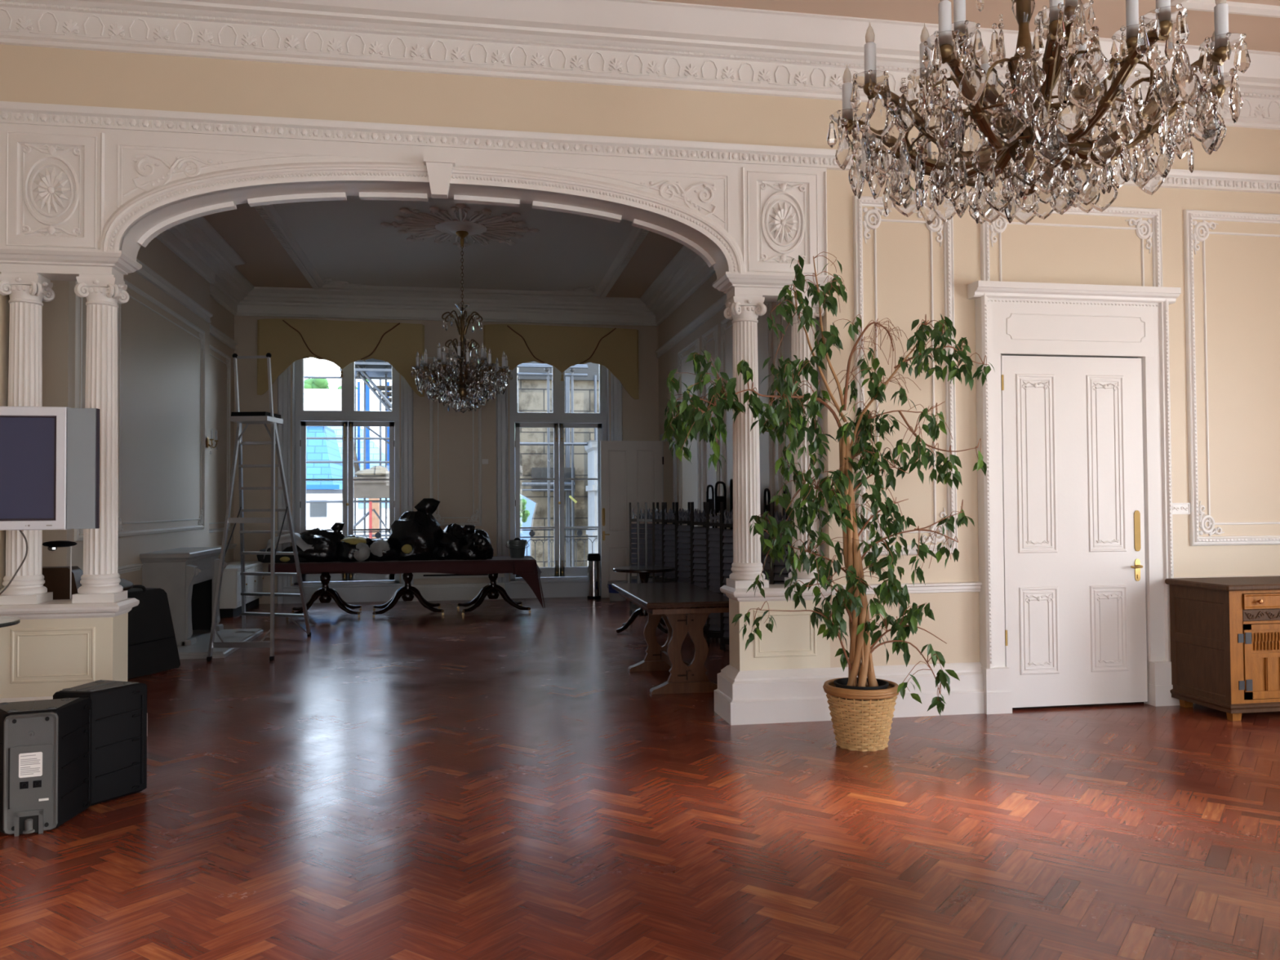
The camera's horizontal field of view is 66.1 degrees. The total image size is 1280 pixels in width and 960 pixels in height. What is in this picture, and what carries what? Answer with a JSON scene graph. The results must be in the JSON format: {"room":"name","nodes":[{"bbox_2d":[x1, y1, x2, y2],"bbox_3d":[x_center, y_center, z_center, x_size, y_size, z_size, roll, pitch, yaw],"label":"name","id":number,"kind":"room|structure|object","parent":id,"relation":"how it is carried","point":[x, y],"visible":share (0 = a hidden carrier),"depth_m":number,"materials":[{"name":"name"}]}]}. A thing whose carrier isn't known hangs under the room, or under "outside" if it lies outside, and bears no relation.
{"room":"ballroom","nodes":[
{"label":"ballroom","id":0,"kind":"room"},
{"bbox_2d":[41,236,234,588],"bbox_3d":[-5.407,-0.597,10.648,0.400,4.750,9.200,0,-1,-10],"label":"wall","id":1,"kind":"structure","parent":0,"point":[161,361],"depth_m":10.77,"materials":[{"name":"beige paint"}]},
{"bbox_2d":[74,278,236,573],"bbox_3d":[-5.266,-0.499,10.518,0.256,2.855,8.900,0,-1,-10],"label":"trim","id":2,"kind":"structure","parent":1,"relation":"attached to","point":[132,567],"depth_m":10.15,"materials":[{"name":"paint"}]},
{"bbox_2d":[134,258,727,358],"bbox_3d":[-2.165,-2.141,11.097,6.550,0.115,8.900,0,-1,-10],"label":"trim","id":3,"kind":"structure","parent":1,"relation":"attached to","point":[145,272],"depth_m":12.27,"materials":[{"name":"paint"}]},
{"bbox_2d":[155,216,715,325],"bbox_3d":[-2.169,-2.797,11.112,6.550,0.376,8.900,0,-1,-10],"label":"trim","id":4,"kind":"structure","parent":1,"relation":"attached to","point":[195,242],"depth_m":15.04,"materials":[{"name":"paint"}]},
{"bbox_2d":[97,128,746,279],"bbox_3d":[-1.325,-1.783,6.521,4.130,0.781,0.385,0,-1,-10],"label":"archway","id":5,"kind":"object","parent":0,"point":[156,182],"depth_m":6.41,"materials":[{"name":"white paint"}]},
{"bbox_2d":[233,315,658,604],"bbox_3d":[-2.902,-0.500,15.650,7.050,4.750,0.440,0,-1,-10],"label":"wall","id":6,"kind":"structure","parent":0,"point":[640,417],"depth_m":15.41,"materials":[{"name":"beige paint"}]},
{"bbox_2d":[257,318,424,396],"bbox_3d":[-4.556,-1.859,15.070,2.460,1.160,0.230,0,-1,-10],"label":"valance","id":7,"kind":"object","parent":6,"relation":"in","point":[288,340],"depth_m":14.98,"materials":[{"name":"gold fabric"}]},
{"bbox_2d":[277,358,413,604],"bbox_3d":[-4.544,-0.223,15.259,2.020,4.200,0.355,0,-1,-10],"label":"window","id":8,"kind":"structure","parent":6,"relation":"in","point":[360,587],"depth_m":15.27,"materials":[{"name":"white paint"}]},
{"bbox_2d":[426,357,481,525],"bbox_3d":[-2.892,-0.602,15.444,1.040,2.645,0.038,0,-1,-10],"label":"trim","id":9,"kind":"structure","parent":6,"relation":"attached to","point":[477,516],"depth_m":15.45,"materials":[{"name":"paint"}]},
{"bbox_2d":[406,572,504,601],"bbox_3d":[-2.867,1.608,15.332,1.500,0.520,0.140,0,-1,-10],"label":"trim","id":10,"kind":"structure","parent":6,"relation":"attached to","point":[467,591],"depth_m":15.27,"materials":[{"name":"paint"}]},
{"bbox_2d":[496,364,622,598],"bbox_3d":[-1.293,-0.232,15.825,2.020,4.200,0.355,0,-1,-10],"label":"window","id":11,"kind":"structure","parent":6,"relation":"in","point":[572,581],"depth_m":15.85,"materials":[{"name":"white paint"}]},
{"bbox_2d":[483,324,639,399],"bbox_3d":[-1.246,-1.867,15.646,2.460,1.160,0.230,0,-1,-10],"label":"valance","id":12,"kind":"object","parent":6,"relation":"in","point":[562,348],"depth_m":15.59,"materials":[{"name":"gold fabric"}]},
{"bbox_3d":[-2.819,1.813,16.229,6.400,0.250,0.780,0,-1,-10],"label":"wall","id":13,"kind":"structure","parent":6,"relation":"attached to","visible":0},
{"bbox_2d":[520,528,597,577],"bbox_3d":[-1.369,1.256,16.535,1.986,0.860,0.024,0,-1,-10],"label":"balcony railing","id":14,"kind":"object","parent":13,"relation":"on","point":[531,533],"visible":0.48,"depth_m":16.53,"materials":[{"name":"black metal"}]},
{"bbox_2d":[272,195,634,292],"bbox_3d":[-2.039,-2.976,11.205,4.400,0.012,7.730,0,-1,-10],"label":"ceiling","id":15,"kind":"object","parent":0,"point":[347,241],"depth_m":12.49,"materials":[{"name":"paint"}]},
{"bbox_2d":[253,204,648,297],"bbox_3d":[-2.038,-2.957,11.204,4.400,0.058,7.730,0,-1,-10],"label":"trim","id":16,"kind":"structure","parent":15,"relation":"attached to","point":[268,213],"depth_m":13.70,"materials":[{"name":"paint"}]},
{"bbox_2d":[381,203,539,248],"bbox_3d":[-2.091,-2.938,11.504,1.686,0.090,1.686,-1,-1,13],"label":"trim","id":17,"kind":"structure","parent":15,"relation":"attached to","point":[450,227],"depth_m":11.38,"materials":[{"name":"white paint"}]},
{"bbox_2d":[410,231,512,413],"bbox_3d":[-2.074,-1.832,11.481,1.137,2.128,1.137,0,-1,-2],"label":"chandelier","id":18,"kind":"object","parent":17,"relation":"hanging from","point":[482,384],"visible":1,"depth_m":11.30,"materials":[{"name":"glass"}]},
{"bbox_2d":[0,596,1279,959],"bbox_3d":[0.323,1.754,5.751,13.200,0.250,21.100,0,-1,-10],"label":"floor","id":19,"kind":"structure","parent":0,"point":[495,780],"depth_m":4.58,"materials":[{"name":"brown"}]},
{"bbox_2d":[0,616,20,627],"bbox_3d":[-3.717,1.208,5.335,0.600,0.867,0.600,0,-1,-10],"label":"side table","id":20,"kind":"object","parent":19,"relation":"on","point":[5,621],"visible":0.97,"depth_m":5.41,"materials":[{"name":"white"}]},
{"bbox_2d":[0,697,91,836],"bbox_3d":[-2.917,1.345,4.652,0.478,0.562,0.386,0,-1,-10],"label":"loudspeaker","id":21,"kind":"object","parent":19,"relation":"on","point":[46,744],"visible":1,"depth_m":4.53,"materials":[{"name":"black plastic"}]},
{"bbox_2d":[0,406,99,530],"bbox_3d":[-3.361,0.640,4.830,1.374,1.985,0.303,0,-1,-10],"label":"television","id":22,"kind":"object","parent":19,"relation":"on","point":[50,455],"visible":1,"depth_m":4.79,"materials":[{"name":"white plastic"}]},
{"bbox_2d":[42,540,76,599],"bbox_3d":[-3.771,1.037,6.508,0.280,1.272,0.280,-1,-2,35],"label":"lamp","id":23,"kind":"object","parent":19,"relation":"on","point":[52,545],"visible":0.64,"depth_m":6.48,"materials":[{"name":"metal"}]},
{"bbox_2d":[42,565,83,599],"bbox_3d":[-4.291,1.154,6.825,0.760,1.060,0.689,0,-1,-10],"label":"armchair","id":24,"kind":"object","parent":19,"relation":"on","point":[57,579],"visible":0.04,"depth_m":7.02,"materials":[{"name":"brown leather"}]},
{"bbox_2d":[53,680,146,805],"bbox_3d":[-2.803,1.344,5.061,0.339,0.573,0.355,-1,-1,19],"label":"loudspeaker","id":25,"kind":"object","parent":19,"relation":"on","point":[118,708],"visible":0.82,"depth_m":5.03,"materials":[{"name":"black plastic"}]},
{"bbox_2d":[127,584,180,679],"bbox_3d":[-4.473,1.321,8.709,0.335,0.805,0.891,-1,-1,13],"label":"loudspeaker","id":26,"kind":"object","parent":19,"relation":"on","point":[153,648],"visible":0.51,"depth_m":8.75,"materials":[{"name":"plastic"}]},
{"bbox_2d":[139,546,263,659],"bbox_3d":[-4.736,1.266,10.553,0.980,1.009,1.970,0,-1,-10],"label":"fireplace","id":27,"kind":"object","parent":19,"relation":"on","point":[188,576],"visible":0.75,"depth_m":10.16,"materials":[{"name":"grey stone"}]},
{"bbox_2d":[139,546,221,562],"bbox_3d":[-5.003,0.816,10.766,0.530,0.095,1.480,0,-1,-10],"label":"mantel shelf","id":28,"kind":"object","parent":27,"relation":"attached to","point":[194,554],"depth_m":10.29,"materials":[{"name":"grey stone"}]},
{"bbox_2d":[219,560,263,617],"bbox_3d":[-5.734,1.528,13.947,0.456,0.655,1.750,0,-1,-10],"label":"base cabinet","id":29,"kind":"object","parent":19,"relation":"on","point":[230,597],"visible":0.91,"depth_m":13.27,"materials":[{"name":"paint"}]},
{"bbox_2d":[206,352,311,661],"bbox_3d":[-4.069,0.226,10.556,0.840,3.084,2.260,0,-1,-10],"label":"step ladder","id":30,"kind":"object","parent":19,"relation":"on","point":[253,417],"visible":0.94,"depth_m":10.29,"materials":[{"name":"metal"}]},
{"bbox_2d":[285,572,531,619],"bbox_3d":[-3.184,1.466,13.534,3.360,0.723,0.980,0,-1,-10],"label":"dining table","id":31,"kind":"object","parent":19,"relation":"on","point":[492,590],"visible":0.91,"depth_m":13.44,"materials":[{"name":"brown wood"}]},
{"bbox_2d":[267,555,545,608],"bbox_3d":[-3.135,1.428,13.532,3.576,0.667,1.093,0,-1,-10],"label":"tablecloth","id":32,"kind":"object","parent":31,"relation":"on","point":[526,567],"visible":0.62,"depth_m":13.12,"materials":[{"name":"red fabric"}]},
{"bbox_2d":[256,545,306,563],"bbox_3d":[-4.734,0.979,13.102,0.640,0.222,0.464,0,-1,-10],"label":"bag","id":33,"kind":"object","parent":32,"relation":"on","point":[278,558],"visible":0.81,"depth_m":12.89,"materials":[{"name":"plastic"}]},
{"bbox_2d":[263,533,314,558],"bbox_3d":[-4.646,0.872,13.121,0.620,0.329,0.500,0,-1,-10],"label":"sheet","id":34,"kind":"object","parent":33,"relation":"on","point":[286,538],"visible":0.61,"depth_m":12.93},
{"bbox_2d":[297,522,345,562],"bbox_3d":[-4.285,0.835,13.243,0.833,0.520,0.631,0,-1,-10],"label":"bag","id":35,"kind":"object","parent":32,"relation":"on","point":[326,549],"visible":0.8,"depth_m":13.01,"materials":[{"name":"plastic"}]},
{"bbox_2d":[337,534,371,561],"bbox_3d":[-3.846,0.916,13.312,0.535,0.355,0.588,0,-1,-10],"label":"bag","id":36,"kind":"object","parent":32,"relation":"on","point":[353,548],"visible":0.95,"depth_m":13.07,"materials":[{"name":"plastic"}]},
{"bbox_2d":[368,537,399,561],"bbox_3d":[-3.503,0.938,13.384,0.524,0.310,0.588,0,-1,-10],"label":"bag","id":37,"kind":"object","parent":32,"relation":"on","point":[381,549],"visible":0.88,"depth_m":13.14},
{"bbox_2d":[388,497,443,560],"bbox_3d":[-3.069,0.672,13.502,0.824,0.840,0.612,0,-1,-10],"label":"bag","id":38,"kind":"object","parent":32,"relation":"on","point":[415,535],"visible":0.96,"depth_m":13.30,"materials":[{"name":"plastic"}]},
{"bbox_2d":[435,523,466,559],"bbox_3d":[-2.557,0.846,13.625,0.594,0.492,0.650,-2,-2,43],"label":"bag","id":39,"kind":"object","parent":32,"relation":"on","point":[449,540],"visible":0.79,"depth_m":13.37,"materials":[{"name":"plastic"}]},
{"bbox_2d":[459,524,493,559],"bbox_3d":[-2.258,0.852,13.496,0.490,0.470,0.611,0,-1,-10],"label":"bag","id":40,"kind":"object","parent":32,"relation":"on","point":[477,544],"visible":0.98,"depth_m":13.34,"materials":[{"name":"plastic"}]},
{"bbox_2d":[506,539,528,558],"bbox_3d":[-1.702,0.962,13.725,0.298,0.246,0.283,-1,-1,25],"label":"bucket","id":41,"kind":"object","parent":32,"relation":"on","point":[517,548],"visible":0.98,"depth_m":13.65,"materials":[{"name":"grey"}]},
{"bbox_2d":[586,553,600,599],"bbox_3d":[-0.723,1.504,15.433,0.208,0.705,0.208,0,-1,-10],"label":"waste bin","id":42,"kind":"object","parent":19,"relation":"on","point":[593,560],"visible":1,"depth_m":15.35,"materials":[{"name":"silver metal"}]},
{"bbox_2d":[607,580,627,600],"bbox_3d":[-0.340,1.698,15.101,0.343,0.293,0.320,0,-1,-10],"label":"tub","id":43,"kind":"object","parent":19,"relation":"on","point":[614,595],"visible":0.68,"depth_m":15.00,"materials":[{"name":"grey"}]},
{"bbox_2d":[613,565,675,633],"bbox_3d":[0.053,1.392,11.500,0.740,0.730,0.740,0,-1,-10],"label":"pedestal table","id":44,"kind":"object","parent":19,"relation":"on","point":[644,571],"visible":0.75,"depth_m":11.37,"materials":[{"name":"brown wood"}]},
{"bbox_2d":[629,502,682,616],"bbox_3d":[0.214,1.046,13.043,0.370,1.500,0.914,0,-1,-28],"label":"stacked chairs","id":45,"kind":"object","parent":19,"relation":"on","point":[648,545],"visible":0.57,"depth_m":12.99,"materials":[{"name":"black paint"}]},
{"bbox_2d":[611,582,728,694],"bbox_3d":[0.249,1.312,8.271,0.720,0.749,1.830,0,-1,-10],"label":"trestle table","id":46,"kind":"object","parent":19,"relation":"on","point":[684,607],"visible":1,"depth_m":7.76,"materials":[{"name":"brown wood"}]},
{"bbox_2d":[662,502,720,632],"bbox_3d":[0.603,1.012,11.686,0.313,1.500,1.779,0,-1,-12],"label":"stacked chairs","id":47,"kind":"object","parent":19,"relation":"on","point":[690,543],"visible":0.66,"depth_m":11.72,"materials":[{"name":"black paint"}]},
{"bbox_2d":[714,480,726,528],"bbox_3d":[0.970,0.879,11.561,0.064,1.729,0.474,-1,-1,19],"label":"folding chair","id":48,"kind":"object","parent":19,"relation":"on","point":[717,499],"visible":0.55,"depth_m":11.49,"materials":[{"name":"black plastic"}]},
{"bbox_2d":[706,502,769,650],"bbox_3d":[0.978,0.969,9.894,0.290,1.500,1.322,0,-1,-12],"label":"stacked chairs","id":49,"kind":"object","parent":19,"relation":"on","point":[726,537],"visible":0.38,"depth_m":10.39,"materials":[{"name":"black paint"}]},
{"bbox_2d":[760,502,791,584],"bbox_3d":[1.290,0.934,8.436,0.287,1.500,1.268,0,-1,-13],"label":"stacked chairs","id":50,"kind":"object","parent":19,"relation":"on","point":[775,571],"visible":0.12,"depth_m":8.51,"materials":[{"name":"black paint"}]},
{"bbox_2d":[822,677,899,751],"bbox_3d":[1.360,1.440,6.040,0.462,0.380,0.462,0,-1,4],"label":"wicker basket","id":51,"kind":"object","parent":19,"relation":"on","point":[885,721],"visible":0.97,"depth_m":5.89,"materials":[{"name":"wicker"}]},
{"bbox_2d":[661,251,994,746],"bbox_3d":[1.181,0.102,6.042,2.288,3.032,0.913,0,-1,-23],"label":"potted ficus","id":52,"kind":"object","parent":51,"relation":"in","point":[842,500],"visible":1,"depth_m":5.99,"materials":[{"name":"green plant"}]},
{"bbox_2d":[833,677,888,746],"bbox_3d":[1.360,1.429,6.040,0.330,0.375,0.328,0,-1,-10],"label":"pot","id":53,"kind":"object","parent":51,"relation":"in","point":[845,682],"depth_m":5.97,"materials":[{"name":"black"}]},
{"bbox_2d":[1164,576,1279,720],"bbox_3d":[4.627,1.169,6.995,1.520,0.920,0.636,0,-1,-10],"label":"sideboard","id":54,"kind":"object","parent":19,"relation":"on","point":[1225,631],"visible":1,"depth_m":6.67,"materials":[{"name":"brown wood"}]},
{"bbox_2d":[0,44,1279,697],"bbox_3d":[0.085,-0.721,6.795,12.900,4.750,0.278,0,-1,-10],"label":"wall","id":55,"kind":"structure","parent":0,"point":[1242,273],"depth_m":6.96,"materials":[{"name":"beige paint"}]},
{"bbox_2d":[0,123,104,249],"bbox_3d":[-3.632,-1.779,6.146,0.620,0.775,0.333,0,-1,-10],"label":"trim","id":56,"kind":"structure","parent":55,"relation":"attached to","point":[52,177],"depth_m":6.01,"materials":[{"name":"white paint"}]},
{"bbox_2d":[0,597,139,619],"bbox_3d":[-3.569,0.803,6.127,0.725,0.090,0.374,0,-1,-10],"label":"trim","id":57,"kind":"structure","parent":55,"relation":"on","point":[58,608],"depth_m":5.98,"materials":[{"name":"white paint"}]},
{"bbox_2d":[0,271,55,604],"bbox_3d":[-3.819,-0.259,6.109,0.258,2.035,0.258,0,-1,-10],"label":"column","id":58,"kind":"structure","parent":57,"relation":"on","point":[27,291],"depth_m":6.04,"materials":[{"name":"white paint"}]},
{"bbox_2d":[71,274,129,603],"bbox_3d":[-3.386,-0.260,6.184,0.258,2.035,0.258,0,-1,-10],"label":"column","id":59,"kind":"structure","parent":57,"relation":"on","point":[100,580],"depth_m":6.12,"materials":[{"name":"white paint"}]},
{"bbox_2d":[0,246,142,280],"bbox_3d":[-3.617,-1.339,6.170,0.805,0.135,0.380,0,-1,-10],"label":"trim","id":60,"kind":"structure","parent":55,"relation":"attached to","point":[52,264],"depth_m":6.05,"materials":[{"name":"white paint"}]},
{"bbox_2d":[0,696,147,736],"bbox_3d":[-4.613,1.493,5.929,2.935,0.345,0.454,0,-1,-10],"label":"baseboard","id":61,"kind":"structure","parent":55,"relation":"attached to","point":[21,699],"depth_m":5.94,"materials":[{"name":"white paint"}]},
{"bbox_2d":[0,0,1279,129],"bbox_3d":[0.202,-2.891,6.561,12.758,0.426,0.340,0,-1,-10],"label":"trim","id":62,"kind":"structure","parent":55,"relation":"attached to","point":[638,43],"depth_m":6.45,"materials":[{"name":"white paint"}]},
{"bbox_2d":[0,101,1279,194],"bbox_3d":[0.152,-2.247,6.682,12.603,0.135,0.055,0,-1,-10],"label":"trim","id":63,"kind":"structure","parent":55,"relation":"attached to","point":[15,113],"depth_m":6.44,"materials":[{"name":"white paint"}]},
{"bbox_2d":[711,271,839,302],"bbox_3d":[0.954,-1.351,6.965,0.815,0.135,0.380,0,-1,-10],"label":"trim","id":64,"kind":"structure","parent":55,"relation":"attached to","point":[769,286],"depth_m":6.82,"materials":[{"name":"white paint"}]},
{"bbox_2d":[720,583,832,601],"bbox_3d":[0.950,0.791,6.913,0.702,0.090,0.374,0,-1,-10],"label":"trim","id":65,"kind":"structure","parent":55,"relation":"on","point":[775,592],"depth_m":6.75,"materials":[{"name":"white paint"}]},
{"bbox_2d":[723,294,768,588],"bbox_3d":[0.744,-0.270,6.903,0.258,2.035,0.258,0,-1,-10],"label":"column","id":66,"kind":"structure","parent":65,"relation":"on","point":[744,310],"depth_m":6.83,"materials":[{"name":"white paint"}]},
{"bbox_2d":[782,296,826,586],"bbox_3d":[1.169,-0.272,6.977,0.258,2.035,0.258,0,-1,-10],"label":"column","id":67,"kind":"structure","parent":65,"relation":"on","point":[800,348],"depth_m":6.91,"materials":[{"name":"white paint"}]},
{"bbox_2d":[740,163,827,275],"bbox_3d":[0.979,-1.791,6.948,0.620,0.775,0.333,0,-1,-10],"label":"trim","id":68,"kind":"structure","parent":55,"relation":"attached to","point":[784,208],"depth_m":6.80,"materials":[{"name":"white paint"}]},
{"bbox_2d":[714,662,984,724],"bbox_3d":[3.462,1.472,7.334,5.872,0.345,0.454,0,-1,-10],"label":"baseboard","id":69,"kind":"structure","parent":55,"relation":"attached to","point":[793,695],"depth_m":6.76,"materials":[{"name":"white paint"}]},
{"bbox_2d":[852,195,957,555],"bbox_3d":[1.881,-0.738,6.960,0.753,2.537,0.052,0,-1,-10],"label":"trim","id":70,"kind":"structure","parent":55,"relation":"attached to","point":[947,227],"depth_m":6.97,"materials":[{"name":"white paint"}]},
{"bbox_2d":[830,574,1279,595],"bbox_3d":[3.850,0.759,7.259,5.130,0.073,0.045,0,-1,-10],"label":"trim","id":71,"kind":"structure","parent":55,"relation":"attached to","point":[940,587],"depth_m":6.95,"materials":[{"name":"white paint"}]},
{"bbox_2d":[979,206,1162,286],"bbox_3d":[3.174,-1.715,7.209,1.455,0.615,0.052,0,-1,-10],"label":"trim","id":72,"kind":"structure","parent":55,"relation":"attached to","point":[1156,244],"depth_m":7.28,"materials":[{"name":"white paint"}]},
{"bbox_2d":[967,280,1181,714],"bbox_3d":[3.148,0.118,7.197,1.600,3.050,0.355,0,-1,-10],"label":"door","id":73,"kind":"structure","parent":55,"relation":"in","point":[1075,524],"depth_m":7.11,"materials":[{"name":"white paint"}]},
{"bbox_2d":[1172,502,1190,514],"bbox_3d":[4.016,0.213,7.316,0.160,0.085,0.015,0,-1,-10],"label":"light switch","id":74,"kind":"object","parent":55,"relation":"attached to","point":[1177,508],"depth_m":7.31,"materials":[{"name":"white paint"}]},
{"bbox_2d":[1183,209,1279,546],"bbox_3d":[4.982,-0.771,7.500,1.808,2.522,0.052,0,-1,-10],"label":"trim","id":75,"kind":"structure","parent":55,"relation":"attached to","point":[1196,522],"depth_m":7.36,"materials":[{"name":"white paint"}]},
{"bbox_2d":[657,272,791,542],"bbox_3d":[1.538,-0.615,11.857,1.000,4.750,9.200,0,-1,-10],"label":"wall","id":76,"kind":"structure","parent":0,"point":[706,295],"depth_m":12.77,"materials":[{"name":"beige paint"}]},
{"bbox_2d":[600,433,676,597],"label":"door","id":77,"kind":"structure","parent":76,"relation":"in","point":[632,471],"depth_m":15.51,"materials":[{"name":"white paint"}]},
{"bbox_2d":[677,301,784,533],"bbox_3d":[1.176,-0.532,10.929,0.056,2.855,7.500,0,-1,-10],"label":"trim","id":78,"kind":"structure","parent":76,"relation":"attached to","point":[714,330],"depth_m":11.94,"materials":[{"name":"paint"}]},
{"bbox_2d":[203,0,1279,297],"bbox_3d":[0.282,-3.268,5.914,13.000,0.300,21.000,0,-1,-10],"label":"ceiling","id":79,"kind":"structure","parent":0,"point":[1262,33],"depth_m":6.84,"materials":[{"name":"beige paint"}]},
{"bbox_2d":[826,0,1250,225],"bbox_3d":[1.374,-2.066,3.537,1.354,2.186,1.354,0,-1,-10],"label":"chandelier","id":80,"kind":"object","parent":79,"relation":"hanging from","point":[1022,124],"visible":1,"depth_m":3.27,"materials":[{"name":"glass"}]},
{"bbox_2d":[841,63,853,109],"bbox_3d":[0.773,-1.445,3.666,0.039,0.212,0.039,0,-1,-10],"label":"candle","id":81,"kind":"object","parent":80,"relation":"on","point":[846,87],"depth_m":3.65,"materials":[{"name":"white plastic"}]},
{"bbox_2d":[865,102,874,137],"bbox_3d":[0.925,-1.440,3.949,0.039,0.212,0.039,0,-1,-10],"label":"candle","id":82,"kind":"object","parent":80,"relation":"on","point":[867,134],"depth_m":3.94,"materials":[{"name":"white"}]},
{"bbox_2d":[864,22,875,71],"bbox_3d":[0.782,-1.452,3.344,0.039,0.212,0.039,0,-1,-10],"label":"candle","id":83,"kind":"object","parent":80,"relation":"on","point":[870,46],"depth_m":3.33,"materials":[{"name":"white plastic"}]},
{"bbox_2d":[919,22,930,67],"bbox_3d":[1.068,-1.607,3.686,0.039,0.212,0.039,0,-1,-10],"label":"candle","id":84,"kind":"object","parent":80,"relation":"on","point":[925,34],"depth_m":3.67,"materials":[{"name":"white plastic"}]},
{"bbox_2d":[924,111,931,151],"bbox_3d":[1.199,-1.438,4.118,0.039,0.212,0.039,0,-1,-10],"label":"candle","id":85,"kind":"object","parent":80,"relation":"on","point":[929,144],"depth_m":4.10,"materials":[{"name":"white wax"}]},
{"bbox_2d":[937,0,951,31],"bbox_3d":[0.952,-1.460,3.071,0.039,0.212,0.039,0,-1,-10],"label":"candle","id":86,"kind":"object","parent":80,"relation":"on","point":[944,14],"depth_m":3.05,"materials":[{"name":"white plastic"}]},
{"bbox_2d":[953,0,965,22],"bbox_3d":[1.085,-1.615,3.339,0.039,0.212,0.039,0,-1,-10],"label":"candle","id":87,"kind":"object","parent":80,"relation":"on","point":[959,6],"depth_m":3.32,"materials":[{"name":"white plastic"}]},
{"bbox_2d":[980,45,990,73],"bbox_3d":[1.360,-1.604,3.874,0.039,0.212,0.039,0,-1,-10],"label":"candle","id":88,"kind":"object","parent":80,"relation":"on","point":[984,59],"depth_m":3.86,"materials":[{"name":"white wax"}]},
{"bbox_2d":[1125,0,1138,26],"bbox_3d":[1.685,-1.618,3.368,0.039,0.212,0.039,0,-1,-10],"label":"candle","id":89,"kind":"object","parent":80,"relation":"on","point":[1131,6],"depth_m":3.35,"materials":[{"name":"white plastic"}]},
{"bbox_2d":[1211,30,1223,73],"bbox_3d":[1.983,-1.460,3.381,0.039,0.212,0.039,0,-1,-10],"label":"candle","id":90,"kind":"object","parent":80,"relation":"on","point":[1221,68],"depth_m":3.36,"materials":[{"name":"white plastic"}]},
{"bbox_2d":[1213,0,1228,35],"bbox_3d":[1.830,-1.465,3.098,0.039,0.212,0.039,0,-1,-10],"label":"candle","id":91,"kind":"object","parent":80,"relation":"on","point":[1221,9],"depth_m":3.08,"materials":[{"name":"white plastic"}]},
{"bbox_2d":[1170,0,1279,17],"bbox_3d":[5.795,-3.222,1.943,3.100,0.045,9.690,0,-1,-10],"label":"trim","id":92,"kind":"structure","parent":79,"relation":"attached to","point":[1234,7],"depth_m":6.46,"materials":[{"name":"white paint"}]},
{"label":"outside","id":93,"kind":"structure","parent":0,"visible":0},
{"bbox_3d":[-11.633,6.201,66.945,60.000,0.200,103.850,0,-1,-10],"label":"ground","id":94,"kind":"structure","parent":93,"visible":0},
{"bbox_2d":[306,426,357,534],"bbox_3d":[-8.987,1.861,24.257,3.900,6.500,3.050,0,-1,-10],"label":"house","id":95,"kind":"structure","parent":94,"relation":"on","point":[318,515],"depth_m":23.32,"materials":[{"name":"metal"}]},
{"bbox_2d":[303,388,363,427],"bbox_3d":[-21.784,0.407,61.028,14.000,11.250,8.300,0,-1,-10],"label":"block","id":96,"kind":"object","parent":94,"relation":"on","point":[314,399],"visible":0.02,"depth_m":57.76,"materials":[{"name":"grey"}]},
{"bbox_2d":[303,358,391,538],"bbox_3d":[-5.614,0.973,19.154,5.000,8.000,1.700,0,-1,-10],"label":"scaffolding","id":97,"kind":"object","parent":94,"relation":"on","point":[371,369],"visible":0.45,"depth_m":18.66,"materials":[{"name":"metal"}]},
{"bbox_2d":[327,426,389,537],"bbox_3d":[-7.523,1.739,28.093,3.200,6.900,3.000,0,-1,-10],"label":"house","id":98,"kind":"structure","parent":94,"relation":"on","point":[374,446],"depth_m":27.12,"materials":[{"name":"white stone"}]},
{"bbox_2d":[368,497,379,538],"bbox_3d":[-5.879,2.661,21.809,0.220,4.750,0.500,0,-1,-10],"label":"brick chimney","id":99,"kind":"object","parent":94,"relation":"on","point":[375,521],"visible":0.02,"depth_m":21.61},
{"bbox_2d":[369,379,391,452],"bbox_3d":[-7.398,1.001,35.240,4.100,8.700,4.000,0,-1,-10],"label":"house","id":100,"kind":"structure","parent":94,"relation":"on","point":[374,401],"depth_m":33.04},
{"bbox_2d":[520,493,536,555],"bbox_3d":[-3.642,2.067,28.253,2.500,6.200,3.000,0,-1,-10],"label":"house","id":101,"kind":"structure","parent":94,"relation":"on","point":[531,504],"depth_m":26.85,"materials":[{"name":"blue"}]},
{"bbox_2d":[517,363,587,567],"bbox_3d":[-1.879,1.119,17.875,1.900,7.600,0.148,0,-1,-10],"label":"scaffolding","id":102,"kind":"object","parent":94,"relation":"on","point":[546,366],"visible":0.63,"depth_m":18.00,"materials":[{"name":"metal"}]},
{"bbox_2d":[517,361,599,575],"bbox_3d":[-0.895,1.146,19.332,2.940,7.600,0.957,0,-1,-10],"label":"stone house","id":103,"kind":"structure","parent":94,"relation":"on","point":[531,390],"depth_m":19.17,"materials":[{"name":"stone"}]},
{"bbox_2d":[584,440,597,553],"bbox_3d":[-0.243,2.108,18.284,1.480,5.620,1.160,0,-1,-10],"label":"house","id":104,"kind":"structure","parent":94,"relation":"on","point":[592,447],"depth_m":17.93,"materials":[{"name":"grey paint"}]},
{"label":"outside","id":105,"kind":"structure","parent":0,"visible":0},
{"bbox_3d":[-27.431,-0.311,99.304,100.000,14.500,35.000,0,-1,-10],"label":"hill","id":106,"kind":"object","parent":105,"visible":0},
{"bbox_2d":[303,378,328,389],"bbox_3d":[-29.438,-7.774,89.129,2.455,3.185,2.068,0,-1,-10],"label":"tree","id":107,"kind":"object","parent":106,"relation":"on","point":[322,384],"visible":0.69,"depth_m":88.47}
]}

